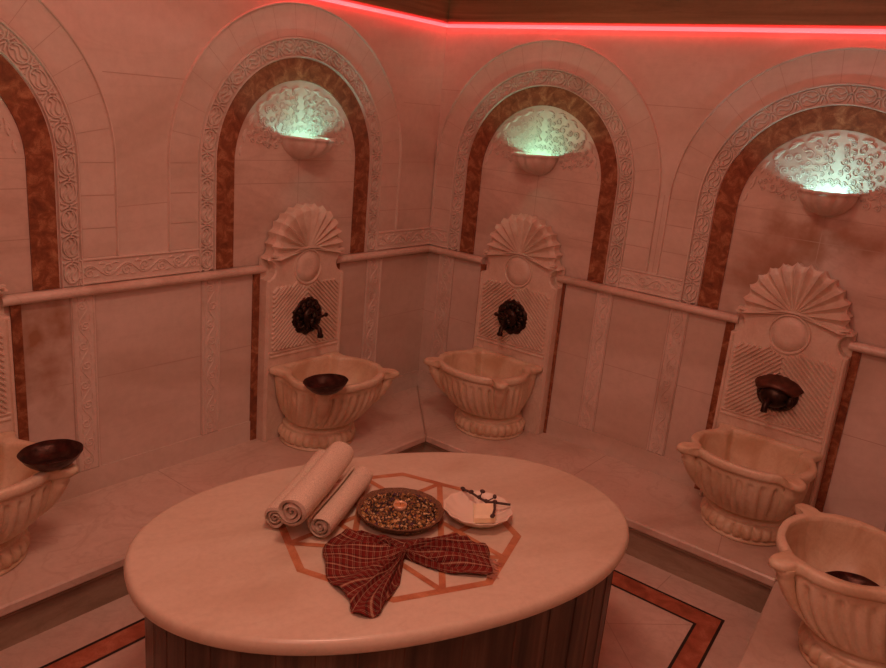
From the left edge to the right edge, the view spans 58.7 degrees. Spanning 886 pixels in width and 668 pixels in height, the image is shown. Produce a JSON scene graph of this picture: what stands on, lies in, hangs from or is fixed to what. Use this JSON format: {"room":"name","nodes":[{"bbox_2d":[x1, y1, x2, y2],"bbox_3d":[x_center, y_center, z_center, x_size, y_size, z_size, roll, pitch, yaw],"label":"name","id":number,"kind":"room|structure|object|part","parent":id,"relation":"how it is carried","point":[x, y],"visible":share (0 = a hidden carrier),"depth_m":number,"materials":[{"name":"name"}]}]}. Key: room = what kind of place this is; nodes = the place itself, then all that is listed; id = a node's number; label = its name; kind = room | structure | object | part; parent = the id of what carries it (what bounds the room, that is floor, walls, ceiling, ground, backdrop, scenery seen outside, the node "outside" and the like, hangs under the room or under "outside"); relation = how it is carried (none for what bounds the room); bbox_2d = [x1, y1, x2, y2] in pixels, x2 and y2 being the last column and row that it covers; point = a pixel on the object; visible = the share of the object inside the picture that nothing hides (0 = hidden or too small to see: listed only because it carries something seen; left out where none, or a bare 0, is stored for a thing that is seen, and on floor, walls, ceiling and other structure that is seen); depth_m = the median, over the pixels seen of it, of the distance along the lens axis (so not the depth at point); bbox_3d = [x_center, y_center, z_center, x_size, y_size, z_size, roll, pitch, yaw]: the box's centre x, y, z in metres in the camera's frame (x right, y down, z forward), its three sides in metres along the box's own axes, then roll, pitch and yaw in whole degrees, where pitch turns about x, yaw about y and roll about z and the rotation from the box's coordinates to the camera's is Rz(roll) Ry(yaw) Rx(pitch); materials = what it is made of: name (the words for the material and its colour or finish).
{"room":"spa","nodes":[
{"label":"spa","id":0,"kind":"room"},
{"bbox_2d":[0,0,446,464],"bbox_3d":[-1.237,-0.614,2.761,0.165,2.832,3.620,17,20,36],"label":"wall","id":1,"kind":"structure","parent":0,"point":[140,54],"depth_m":3.01,"materials":[{"name":"stone"}]},
{"bbox_2d":[0,283,17,438],"bbox_3d":[-1.561,0.178,2.437,0.095,1.061,0.444,17,20,36],"label":"backplate","id":2,"kind":"object","parent":1,"relation":"attached to","point":[8,411],"visible":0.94,"depth_m":2.57,"materials":[{"name":"stone"}]},
{"bbox_3d":[-1.544,0.144,2.416,0.010,0.306,0.388,17,20,36],"label":"chevron panel","id":3,"kind":"part","parent":2,"relation":"part of","materials":[{"name":"stone"}]},
{"bbox_2d":[9,305,28,440],"bbox_3d":[-1.444,0.268,2.701,0.010,0.767,0.033,17,20,36],"label":"trim","id":4,"kind":"structure","parent":1,"relation":"attached to","point":[15,310],"depth_m":2.66,"materials":[{"name":"brown stone"}]},
{"bbox_2d":[0,0,118,294],"bbox_3d":[-1.568,-0.261,2.330,0.026,1.772,1.285,17,20,36],"label":"arch","id":5,"kind":"object","parent":1,"relation":"attached to","point":[39,245],"visible":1,"depth_m":2.58,"materials":[{"name":"stone"}]},
{"bbox_3d":[-1.588,-0.123,2.376,0.001,1.480,0.700,17,20,36],"label":"niche panel","id":6,"kind":"part","parent":5,"relation":"part of","materials":[{"name":"stone"}]},
{"bbox_3d":[-1.528,-0.644,2.215,0.012,0.970,1.285,17,20,36],"label":"moulding","id":7,"kind":"part","parent":5,"relation":"part of","materials":[{"name":"stone"}]},
{"bbox_2d":[70,295,100,472],"bbox_3d":[-1.295,0.185,2.862,0.010,0.678,0.088,17,20,36],"label":"trim","id":8,"kind":"structure","parent":1,"relation":"attached to","point":[82,309],"depth_m":2.86,"materials":[{"name":"stone"}]},
{"bbox_2d":[0,265,266,306],"bbox_3d":[-1.095,-0.190,2.949,0.039,0.034,1.062,17,20,36],"label":"trim","id":9,"kind":"structure","parent":1,"relation":"attached to","point":[102,288],"depth_m":2.85,"materials":[{"name":"stone"}]},
{"bbox_2d":[79,248,201,285],"bbox_3d":[-1.109,-0.254,2.929,0.010,0.096,0.498,17,20,36],"label":"trim","id":10,"kind":"structure","parent":1,"relation":"attached to","point":[104,269],"depth_m":2.91,"materials":[{"name":"stone"}]},
{"bbox_2d":[56,421,249,502],"bbox_3d":[-1.176,0.512,3.158,0.006,0.093,0.985,17,20,36],"label":"baseboard","id":11,"kind":"structure","parent":1,"relation":"attached to","point":[115,472],"depth_m":3.17,"materials":[{"name":"stone"}]},
{"bbox_2d":[201,279,220,434],"bbox_3d":[-0.962,0.099,3.268,0.010,0.678,0.088,17,20,36],"label":"trim","id":12,"kind":"structure","parent":1,"relation":"attached to","point":[210,289],"depth_m":3.26,"materials":[{"name":"stone"}]},
{"bbox_2d":[249,274,259,439],"bbox_3d":[-0.821,0.106,3.457,0.010,0.767,0.048,17,20,36],"label":"trim","id":13,"kind":"structure","parent":1,"relation":"attached to","point":[255,277],"depth_m":3.44,"materials":[{"name":"brown stone"}]},
{"bbox_2d":[167,1,401,271],"bbox_3d":[-0.636,-0.502,3.461,0.026,1.772,1.285,17,20,36],"label":"arch","id":14,"kind":"object","parent":1,"relation":"attached to","point":[293,88],"visible":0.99,"depth_m":3.26,"materials":[{"name":"stone"}]},
{"bbox_3d":[-0.656,-0.365,3.507,0.001,1.480,0.700,17,20,36],"label":"niche panel","id":15,"kind":"part","parent":14,"relation":"part of","materials":[{"name":"stone"}]},
{"bbox_2d":[256,203,344,441],"bbox_3d":[-0.631,-0.062,3.566,0.095,1.061,0.444,17,20,36],"label":"backplate","id":16,"kind":"object","parent":1,"relation":"attached to","point":[301,254],"visible":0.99,"depth_m":3.47,"materials":[{"name":"stone"}]},
{"bbox_3d":[-0.632,0.098,3.601,0.008,0.733,0.440,17,20,36],"label":"panel frame","id":17,"kind":"part","parent":16,"relation":"part of","materials":[{"name":"stone"}]},
{"bbox_3d":[-0.614,-0.096,3.545,0.010,0.306,0.388,17,20,36],"label":"chevron panel","id":18,"kind":"part","parent":16,"relation":"part of","materials":[{"name":"stone"}]},
{"bbox_3d":[-0.587,-0.368,3.464,0.016,0.042,0.417,17,20,36],"label":"shell moulding","id":19,"kind":"part","parent":16,"relation":"part of","materials":[{"name":"stone"}]},
{"bbox_2d":[292,296,327,337],"bbox_3d":[-0.574,-0.071,3.518,0.111,0.177,0.173,17,20,36],"label":"tap","id":20,"kind":"object","parent":16,"relation":"attached to","point":[307,315],"visible":1,"depth_m":3.51,"materials":[{"name":"brown metal"}]},
{"bbox_3d":[-0.562,-0.019,3.519,0.070,0.062,0.030,17,20,36],"label":"spout","id":21,"kind":"part","parent":20,"relation":"part of","materials":[{"name":"brown metal"}]},
{"bbox_3d":[-0.542,-0.067,3.526,0.017,0.057,0.066,19,21,41],"label":"handle","id":22,"kind":"part","parent":20,"relation":"part of","materials":[{"name":"brown metal"}]},
{"bbox_2d":[280,135,335,158],"bbox_3d":[-0.544,-0.778,3.324,0.190,0.098,0.215,17,20,36],"label":"sconce","id":23,"kind":"object","parent":1,"relation":"attached to","point":[296,147],"visible":1,"depth_m":3.28,"materials":[{"name":"stone"}]},
{"bbox_2d":[361,258,382,361],"bbox_3d":[-0.365,-0.056,3.992,0.010,0.678,0.107,17,20,36],"label":"trim","id":24,"kind":"structure","parent":1,"relation":"attached to","point":[374,266],"depth_m":3.97,"materials":[{"name":"stone"}]},
{"bbox_2d":[336,245,429,263],"bbox_3d":[-0.283,-0.401,3.935,0.039,0.034,0.704,17,20,36],"label":"trim","id":25,"kind":"structure","parent":1,"relation":"attached to","point":[344,258],"depth_m":3.89,"materials":[{"name":"stone"}]},
{"bbox_2d":[321,0,447,27],"bbox_3d":[-1.101,-1.228,2.520,0.017,0.016,3.584,17,20,36],"label":"led strip","id":26,"kind":"object","parent":1,"relation":"attached to","point":[339,2],"visible":1,"depth_m":3.53,"materials":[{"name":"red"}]},
{"bbox_2d":[349,0,449,21],"bbox_3d":[-1.071,-1.596,2.414,0.030,0.732,3.620,17,20,36],"label":"trim","id":27,"kind":"structure","parent":1,"relation":"attached to","point":[432,9],"depth_m":3.70,"materials":[{"name":"brown wood"}]},
{"bbox_2d":[382,370,418,396],"bbox_3d":[-0.346,0.298,4.165,0.006,0.093,0.660,17,20,36],"label":"baseboard","id":28,"kind":"structure","parent":1,"relation":"attached to","point":[405,381],"depth_m":4.32,"materials":[{"name":"stone"}]},
{"bbox_2d":[374,227,430,250],"bbox_3d":[-0.199,-0.489,4.033,0.010,0.096,0.428,17,20,36],"label":"trim","id":29,"kind":"structure","parent":1,"relation":"attached to","point":[400,238],"depth_m":4.03,"materials":[{"name":"stone"}]},
{"bbox_2d":[0,553,760,667],"bbox_3d":[-0.169,1.111,2.262,2.942,0.051,3.640,17,20,36],"label":"floor","id":30,"kind":"structure","parent":0,"point":[637,633],"depth_m":2.66,"materials":[{"name":"stone"}]},
{"bbox_2d":[0,386,425,650],"bbox_3d":[-1.047,0.706,2.998,0.488,0.168,3.450,17,20,36],"label":"bench","id":31,"kind":"object","parent":30,"relation":"on","point":[72,567],"visible":0.7,"depth_m":2.81,"materials":[{"name":"beige stone"}]},
{"bbox_2d":[0,431,77,575],"bbox_3d":[-1.426,0.569,2.410,0.404,0.352,0.473,17,20,36],"label":"basin","id":32,"kind":"object","parent":31,"relation":"on","point":[26,494],"visible":0.88,"depth_m":2.42,"materials":[{"name":"beige stone"}]},
{"bbox_3d":[-1.426,0.525,2.400,0.382,0.230,0.434,17,20,36],"label":"bowl","id":33,"kind":"part","parent":32,"relation":"part of","materials":[{"name":"stone"}]},
{"bbox_2d":[17,439,83,471],"bbox_3d":[-1.198,0.378,2.411,0.184,0.052,0.184,3,16,-7],"label":"copper bowl","id":34,"kind":"object","parent":32,"relation":"on","point":[54,454],"visible":1,"depth_m":2.44,"materials":[{"name":"brown metal"}]},
{"bbox_2d":[269,351,398,451],"bbox_3d":[-0.496,0.328,3.538,0.404,0.352,0.473,17,20,36],"label":"basin","id":35,"kind":"object","parent":31,"relation":"on","point":[312,422],"visible":0.93,"depth_m":3.47,"materials":[{"name":"beige stone"}]},
{"bbox_2d":[303,373,347,394],"bbox_3d":[-0.481,0.210,3.219,0.183,0.057,0.184,-3,18,-27],"label":"copper bowl","id":36,"kind":"object","parent":35,"relation":"on","point":[320,384],"visible":1,"depth_m":3.26,"materials":[{"name":"brown metal"}]},
{"bbox_3d":[-0.496,0.284,3.529,0.382,0.230,0.434,17,20,36],"label":"bowl","id":37,"kind":"part","parent":35,"relation":"part of","materials":[{"name":"stone"}]},
{"bbox_2d":[124,452,628,667],"bbox_3d":[-0.147,0.796,2.253,1.410,0.564,0.894,-3,18,-27],"label":"table","id":38,"kind":"object","parent":30,"relation":"on","point":[214,585],"visible":0.96,"depth_m":1.95,"materials":[{"name":"stone"}]},
{"bbox_2d":[264,450,325,527],"bbox_3d":[-0.410,0.436,2.261,0.060,0.063,0.391,8,16,9],"label":"rolled towel","id":39,"kind":"object","parent":38,"relation":"on","point":[272,517],"visible":0.3,"depth_m":2.15,"materials":[{"name":"fabric"}]},
{"bbox_2d":[307,466,372,537],"bbox_3d":[-0.284,0.465,2.209,0.074,0.064,0.342,9,16,12],"label":"rolled towel","id":40,"kind":"object","parent":38,"relation":"on","point":[326,517],"visible":1,"depth_m":2.15,"materials":[{"name":"fabric"}]},
{"bbox_2d":[278,441,353,525],"bbox_3d":[-0.342,0.406,2.174,0.080,0.082,0.390,8,16,10],"label":"rolled towel","id":41,"kind":"object","parent":40,"relation":"on","point":[301,501],"visible":1,"depth_m":2.09,"materials":[{"name":"fabric"}]},
{"bbox_2d":[356,487,443,533],"bbox_3d":[-0.120,0.501,2.207,0.245,0.032,0.245,17,20,36],"label":"tray","id":42,"kind":"object","parent":38,"relation":"on","point":[423,495],"visible":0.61,"depth_m":2.23,"materials":[{"name":"copper"},{"name":"dried herbs"}]},
{"bbox_2d":[361,491,438,534],"bbox_3d":[-0.120,0.494,2.205,0.229,0.027,0.227,17,20,36],"label":"dried herbs","id":43,"kind":"object","parent":42,"relation":"in","point":[379,510],"visible":0.97,"depth_m":2.19,"materials":[{"name":"brown plant"}]},
{"bbox_2d":[394,501,406,510],"bbox_3d":[-0.120,0.482,2.207,0.038,0.017,0.038,17,20,36],"label":"tealight candle","id":44,"kind":"object","parent":43,"relation":"on","point":[398,505],"visible":1,"depth_m":2.20,"materials":[{"name":"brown wax"}]},
{"bbox_2d":[322,528,500,617],"bbox_3d":[-0.095,0.559,2.008,0.445,0.033,0.353,-6,19,-33],"label":"checked cloth","id":45,"kind":"object","parent":38,"relation":"on","point":[367,567],"visible":1,"depth_m":1.98,"materials":[{"name":"fabric"}]},
{"bbox_2d":[443,490,512,527],"bbox_3d":[0.098,0.508,2.240,0.202,0.038,0.198,17,20,36],"label":"dish","id":46,"kind":"object","parent":38,"relation":"on","point":[459,505],"visible":0.76,"depth_m":2.26,"materials":[{"name":"beige ceramic"}]},
{"bbox_2d":[473,503,494,522],"bbox_3d":[0.116,0.506,2.227,0.061,0.040,0.067,5,16,-1],"label":"soap bar","id":47,"kind":"object","parent":46,"relation":"in","point":[482,512],"visible":0.92,"depth_m":2.21,"materials":[{"name":"white wax"}]},
{"bbox_2d":[460,486,510,517],"bbox_3d":[0.103,0.474,2.256,0.168,0.025,0.100,17,20,36],"label":"sprig","id":48,"kind":"object","parent":46,"relation":"on","point":[462,488],"visible":1,"depth_m":2.26,"materials":[{"name":"brown plant"}]},
{"bbox_2d":[39,570,724,667],"bbox_3d":[-0.167,1.077,2.287,1.647,0.001,2.321,17,20,36],"label":"floor border","id":49,"kind":"structure","parent":30,"relation":"on","point":[692,652],"depth_m":2.67,"materials":[{"name":"red stone"}]},
{"bbox_2d":[418,386,778,612],"bbox_3d":[0.677,0.713,3.519,2.542,0.168,0.495,17,20,36],"label":"bench","id":50,"kind":"object","parent":30,"relation":"on","point":[668,532],"visible":0.45,"depth_m":3.25,"materials":[{"name":"beige stone"}]},
{"bbox_2d":[424,346,542,439],"bbox_3d":[0.185,0.309,3.819,0.473,0.352,0.404,17,20,36],"label":"basin","id":51,"kind":"object","parent":50,"relation":"on","point":[490,390],"visible":1,"depth_m":3.77,"materials":[{"name":"beige stone"}]},
{"bbox_3d":[0.192,0.265,3.811,0.434,0.230,0.382,17,20,36],"label":"bowl","id":52,"kind":"part","parent":51,"relation":"part of","materials":[{"name":"stone"}]},
{"bbox_2d":[677,423,822,545],"bbox_3d":[1.175,0.616,3.069,0.473,0.352,0.404,17,20,36],"label":"basin","id":53,"kind":"object","parent":50,"relation":"on","point":[751,483],"visible":0.99,"depth_m":3.02,"materials":[{"name":"beige stone"}]},
{"bbox_3d":[1.183,0.572,3.060,0.434,0.230,0.382,17,20,36],"label":"bowl","id":54,"kind":"part","parent":53,"relation":"part of","materials":[{"name":"stone"}]},
{"bbox_2d":[737,579,811,667],"bbox_3d":[0.674,1.248,1.662,0.475,0.168,3.468,15,19,30],"label":"bench","id":55,"kind":"object","parent":30,"relation":"on","point":[773,642],"visible":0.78,"depth_m":2.48,"materials":[{"name":"beige stone"}]},
{"bbox_2d":[768,503,885,667],"bbox_3d":[1.201,0.811,2.401,0.404,0.352,0.473,15,19,30],"label":"basin","id":56,"kind":"object","parent":55,"relation":"on","point":[843,623],"visible":0.99,"depth_m":2.29,"materials":[{"name":"beige stone"}]},
{"bbox_2d":[825,571,878,585],"bbox_3d":[1.234,0.788,2.394,0.184,0.059,0.183,-10,22,-42],"label":"copper bowl","id":57,"kind":"object","parent":56,"relation":"on","point":[847,576],"visible":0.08,"depth_m":2.46,"materials":[{"name":"brown metal"}]},
{"bbox_2d":[418,22,885,530],"bbox_3d":[1.135,-0.554,3.303,2.900,2.832,0.165,17,20,36],"label":"wall","id":58,"kind":"structure","parent":0,"point":[681,77],"depth_m":3.38,"materials":[{"name":"stone"}]},
{"bbox_2d":[417,370,447,396],"bbox_3d":[0.012,0.292,4.298,0.400,0.093,0.006,17,20,36],"label":"baseboard","id":59,"kind":"structure","parent":58,"relation":"attached to","point":[425,380],"depth_m":4.37,"materials":[{"name":"stone"}]},
{"bbox_2d":[429,227,447,247],"bbox_3d":[-0.025,-0.509,4.155,0.137,0.096,0.010,17,20,36],"label":"trim","id":60,"kind":"structure","parent":58,"relation":"attached to","point":[438,237],"depth_m":4.15,"materials":[{"name":"stone"}]},
{"bbox_2d":[429,254,454,373],"bbox_3d":[-0.010,-0.093,4.231,0.100,0.678,0.010,17,20,36],"label":"trim","id":61,"kind":"structure","parent":58,"relation":"attached to","point":[446,263],"depth_m":4.21,"materials":[{"name":"stone"}]},
{"bbox_2d":[429,245,485,263],"bbox_3d":[0.057,-0.414,4.088,0.378,0.034,0.039,17,20,36],"label":"trim","id":62,"kind":"structure","parent":58,"relation":"attached to","point":[434,249],"depth_m":4.06,"materials":[{"name":"stone"}]},
{"bbox_2d":[473,264,486,341],"bbox_3d":[0.176,0.012,4.100,0.032,0.767,0.010,17,20,36],"label":"trim","id":63,"kind":"structure","parent":58,"relation":"attached to","point":[483,266],"depth_m":4.00,"materials":[{"name":"brown stone"}]},
{"bbox_2d":[473,213,565,434],"bbox_3d":[0.350,-0.065,3.885,0.444,1.061,0.095,17,20,36],"label":"backplate","id":64,"kind":"object","parent":58,"relation":"attached to","point":[524,266],"visible":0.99,"depth_m":3.81,"materials":[{"name":"stone"}]},
{"bbox_2d":[494,299,526,335],"bbox_3d":[0.308,-0.075,3.825,0.173,0.177,0.111,17,20,36],"label":"tap","id":65,"kind":"object","parent":64,"relation":"attached to","point":[511,315],"visible":1,"depth_m":3.82,"materials":[{"name":"brown metal"}]},
{"bbox_3d":[0.275,-0.074,3.826,0.066,0.057,0.017,15,19,31],"label":"handle","id":66,"kind":"part","parent":65,"relation":"part of","materials":[{"name":"brown metal"}]},
{"bbox_3d":[0.291,-0.025,3.823,0.030,0.062,0.070,17,20,36],"label":"spout","id":67,"kind":"part","parent":65,"relation":"part of","materials":[{"name":"brown metal"}]},
{"bbox_3d":[0.343,-0.100,3.860,0.388,0.306,0.010,17,20,36],"label":"chevron panel","id":68,"kind":"part","parent":64,"relation":"part of","materials":[{"name":"stone"}]},
{"bbox_3d":[0.326,0.094,3.917,0.440,0.733,0.008,17,20,36],"label":"panel frame","id":69,"kind":"part","parent":64,"relation":"part of","materials":[{"name":"stone"}]},
{"bbox_3d":[0.366,-0.372,3.780,0.417,0.042,0.016,17,20,36],"label":"shell moulding","id":70,"kind":"part","parent":64,"relation":"part of","materials":[{"name":"stone"}]},
{"bbox_2d":[511,151,557,174],"bbox_3d":[0.396,-0.785,3.644,0.215,0.098,0.190,17,20,36],"label":"sconce","id":71,"kind":"object","parent":58,"relation":"attached to","point":[532,164],"visible":1,"depth_m":3.60,"materials":[{"name":"stone"}]},
{"bbox_2d":[430,39,661,287],"bbox_3d":[0.424,-0.491,3.797,1.241,1.750,0.026,17,20,36],"label":"arch","id":72,"kind":"object","parent":58,"relation":"attached to","point":[600,197],"visible":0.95,"depth_m":3.64,"materials":[{"name":"stone"}]},
{"bbox_3d":[0.417,-0.360,3.842,0.686,1.473,0.001,17,20,36],"label":"niche panel","id":73,"kind":"part","parent":72,"relation":"part of","materials":[{"name":"stone"}]},
{"bbox_2d":[543,283,565,432],"bbox_3d":[0.532,0.122,3.831,0.036,0.767,0.010,17,20,36],"label":"trim","id":74,"kind":"structure","parent":58,"relation":"attached to","point":[564,284],"depth_m":3.81,"materials":[{"name":"brown stone"}]},
{"bbox_2d":[578,291,613,430],"bbox_3d":[0.711,0.131,3.685,0.083,0.678,0.010,17,20,36],"label":"trim","id":75,"kind":"structure","parent":58,"relation":"attached to","point":[604,301],"depth_m":3.68,"materials":[{"name":"stone"}]},
{"bbox_2d":[546,416,694,487],"bbox_3d":[0.830,0.545,3.678,0.805,0.093,0.006,17,20,36],"label":"baseboard","id":76,"kind":"structure","parent":58,"relation":"attached to","point":[675,470],"depth_m":3.68,"materials":[{"name":"stone"}]},
{"bbox_2d":[557,275,739,323],"bbox_3d":[0.877,-0.160,3.467,0.856,0.034,0.039,17,20,36],"label":"trim","id":77,"kind":"structure","parent":58,"relation":"attached to","point":[682,306],"depth_m":3.43,"materials":[{"name":"stone"}]},
{"bbox_2d":[618,267,682,300],"bbox_3d":[0.906,-0.220,3.450,0.296,0.096,0.010,17,20,36],"label":"trim","id":78,"kind":"structure","parent":58,"relation":"attached to","point":[663,286],"depth_m":3.45,"materials":[{"name":"stone"}]},
{"bbox_2d":[448,0,885,26],"bbox_3d":[1.058,-1.577,3.022,2.620,0.732,0.030,17,20,36],"label":"ceiling","id":79,"kind":"structure","parent":58,"relation":"attached to","point":[857,13],"depth_m":3.18,"materials":[{"name":"brown wood"}]},
{"bbox_2d":[448,24,885,33],"bbox_3d":[1.016,-1.211,3.131,2.567,0.016,0.017,17,20,36],"label":"led strip","id":80,"kind":"object","parent":58,"relation":"attached to","point":[571,27],"visible":1,"depth_m":3.16,"materials":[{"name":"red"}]},
{"bbox_2d":[646,308,688,455],"bbox_3d":[0.988,0.216,3.475,0.084,0.678,0.010,17,20,36],"label":"trim","id":81,"kind":"structure","parent":58,"relation":"attached to","point":[678,320],"depth_m":3.47,"materials":[{"name":"stone"}]},
{"bbox_2d":[694,321,735,489],"bbox_3d":[1.156,0.315,3.358,0.035,0.767,0.010,17,20,36],"label":"trim","id":82,"kind":"structure","parent":58,"relation":"attached to","point":[730,326],"depth_m":3.31,"materials":[{"name":"brown stone"}]},
{"bbox_2d":[656,47,885,347],"bbox_3d":[1.416,-0.184,3.045,1.241,1.750,0.026,17,20,36],"label":"arch","id":83,"kind":"object","parent":58,"relation":"attached to","point":[735,212],"visible":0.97,"depth_m":3.02,"materials":[{"name":"stone"}]},
{"bbox_3d":[1.410,-0.052,3.090,0.686,1.473,0.001,17,20,36],"label":"niche panel","id":84,"kind":"part","parent":83,"relation":"part of","materials":[{"name":"stone"}]},
{"bbox_2d":[699,262,857,515],"bbox_3d":[1.331,0.239,3.141,0.444,1.061,0.095,17,20,36],"label":"backplate","id":85,"kind":"object","parent":58,"relation":"attached to","point":[793,324],"visible":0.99,"depth_m":3.06,"materials":[{"name":"stone"}]},
{"bbox_3d":[1.307,0.398,3.173,0.440,0.733,0.008,17,20,36],"label":"panel frame","id":86,"kind":"part","parent":85,"relation":"part of","materials":[{"name":"stone"}]},
{"bbox_2d":[755,374,803,412],"bbox_3d":[1.294,0.240,3.083,0.190,0.146,0.104,17,20,36],"label":"tap","id":87,"kind":"object","parent":85,"relation":"attached to","point":[779,393],"visible":1,"depth_m":3.07,"materials":[{"name":"brown metal"}]},
{"bbox_3d":[1.296,0.253,3.095,0.104,0.100,0.087,5,16,0],"label":"spout","id":88,"kind":"part","parent":87,"relation":"part of","materials":[{"name":"brown metal"}]},
{"bbox_2d":[755,374,803,397],"bbox_3d":[1.308,0.201,3.086,0.190,0.071,0.068,17,20,36],"label":"bowl","id":89,"kind":"object","parent":87,"relation":"attached to","point":[769,385],"depth_m":3.07,"materials":[{"name":"orange metal"}]},
{"bbox_3d":[1.334,0.264,3.059,0.021,0.038,0.053,-2,17,-22],"label":"handle","id":90,"kind":"part","parent":87,"relation":"part of","materials":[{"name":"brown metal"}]},
{"bbox_3d":[1.324,0.204,3.117,0.388,0.306,0.010,17,20,36],"label":"chevron panel","id":91,"kind":"part","parent":85,"relation":"part of","materials":[{"name":"stone"}]},
{"bbox_3d":[1.347,-0.068,3.036,0.417,0.042,0.016,17,20,36],"label":"shell moulding","id":92,"kind":"part","parent":85,"relation":"part of","materials":[{"name":"stone"}]},
{"bbox_2d":[797,186,859,216],"bbox_3d":[1.389,-0.477,2.891,0.215,0.098,0.190,17,20,36],"label":"sconce","id":93,"kind":"object","parent":58,"relation":"attached to","point":[827,204],"visible":1,"depth_m":2.85,"materials":[{"name":"stone"}]},
{"bbox_2d":[815,351,861,511],"bbox_3d":[1.528,0.431,3.075,0.032,0.767,0.010,17,20,36],"label":"trim","id":94,"kind":"structure","parent":58,"relation":"attached to","point":[856,356],"depth_m":3.05,"materials":[{"name":"brown stone"}]},
{"bbox_2d":[848,341,885,357],"bbox_3d":[1.736,0.106,2.816,0.523,0.034,0.039,17,20,36],"label":"trim","id":95,"kind":"structure","parent":58,"relation":"attached to","point":[878,351],"depth_m":2.92,"materials":[{"name":"stone"}]}
]}

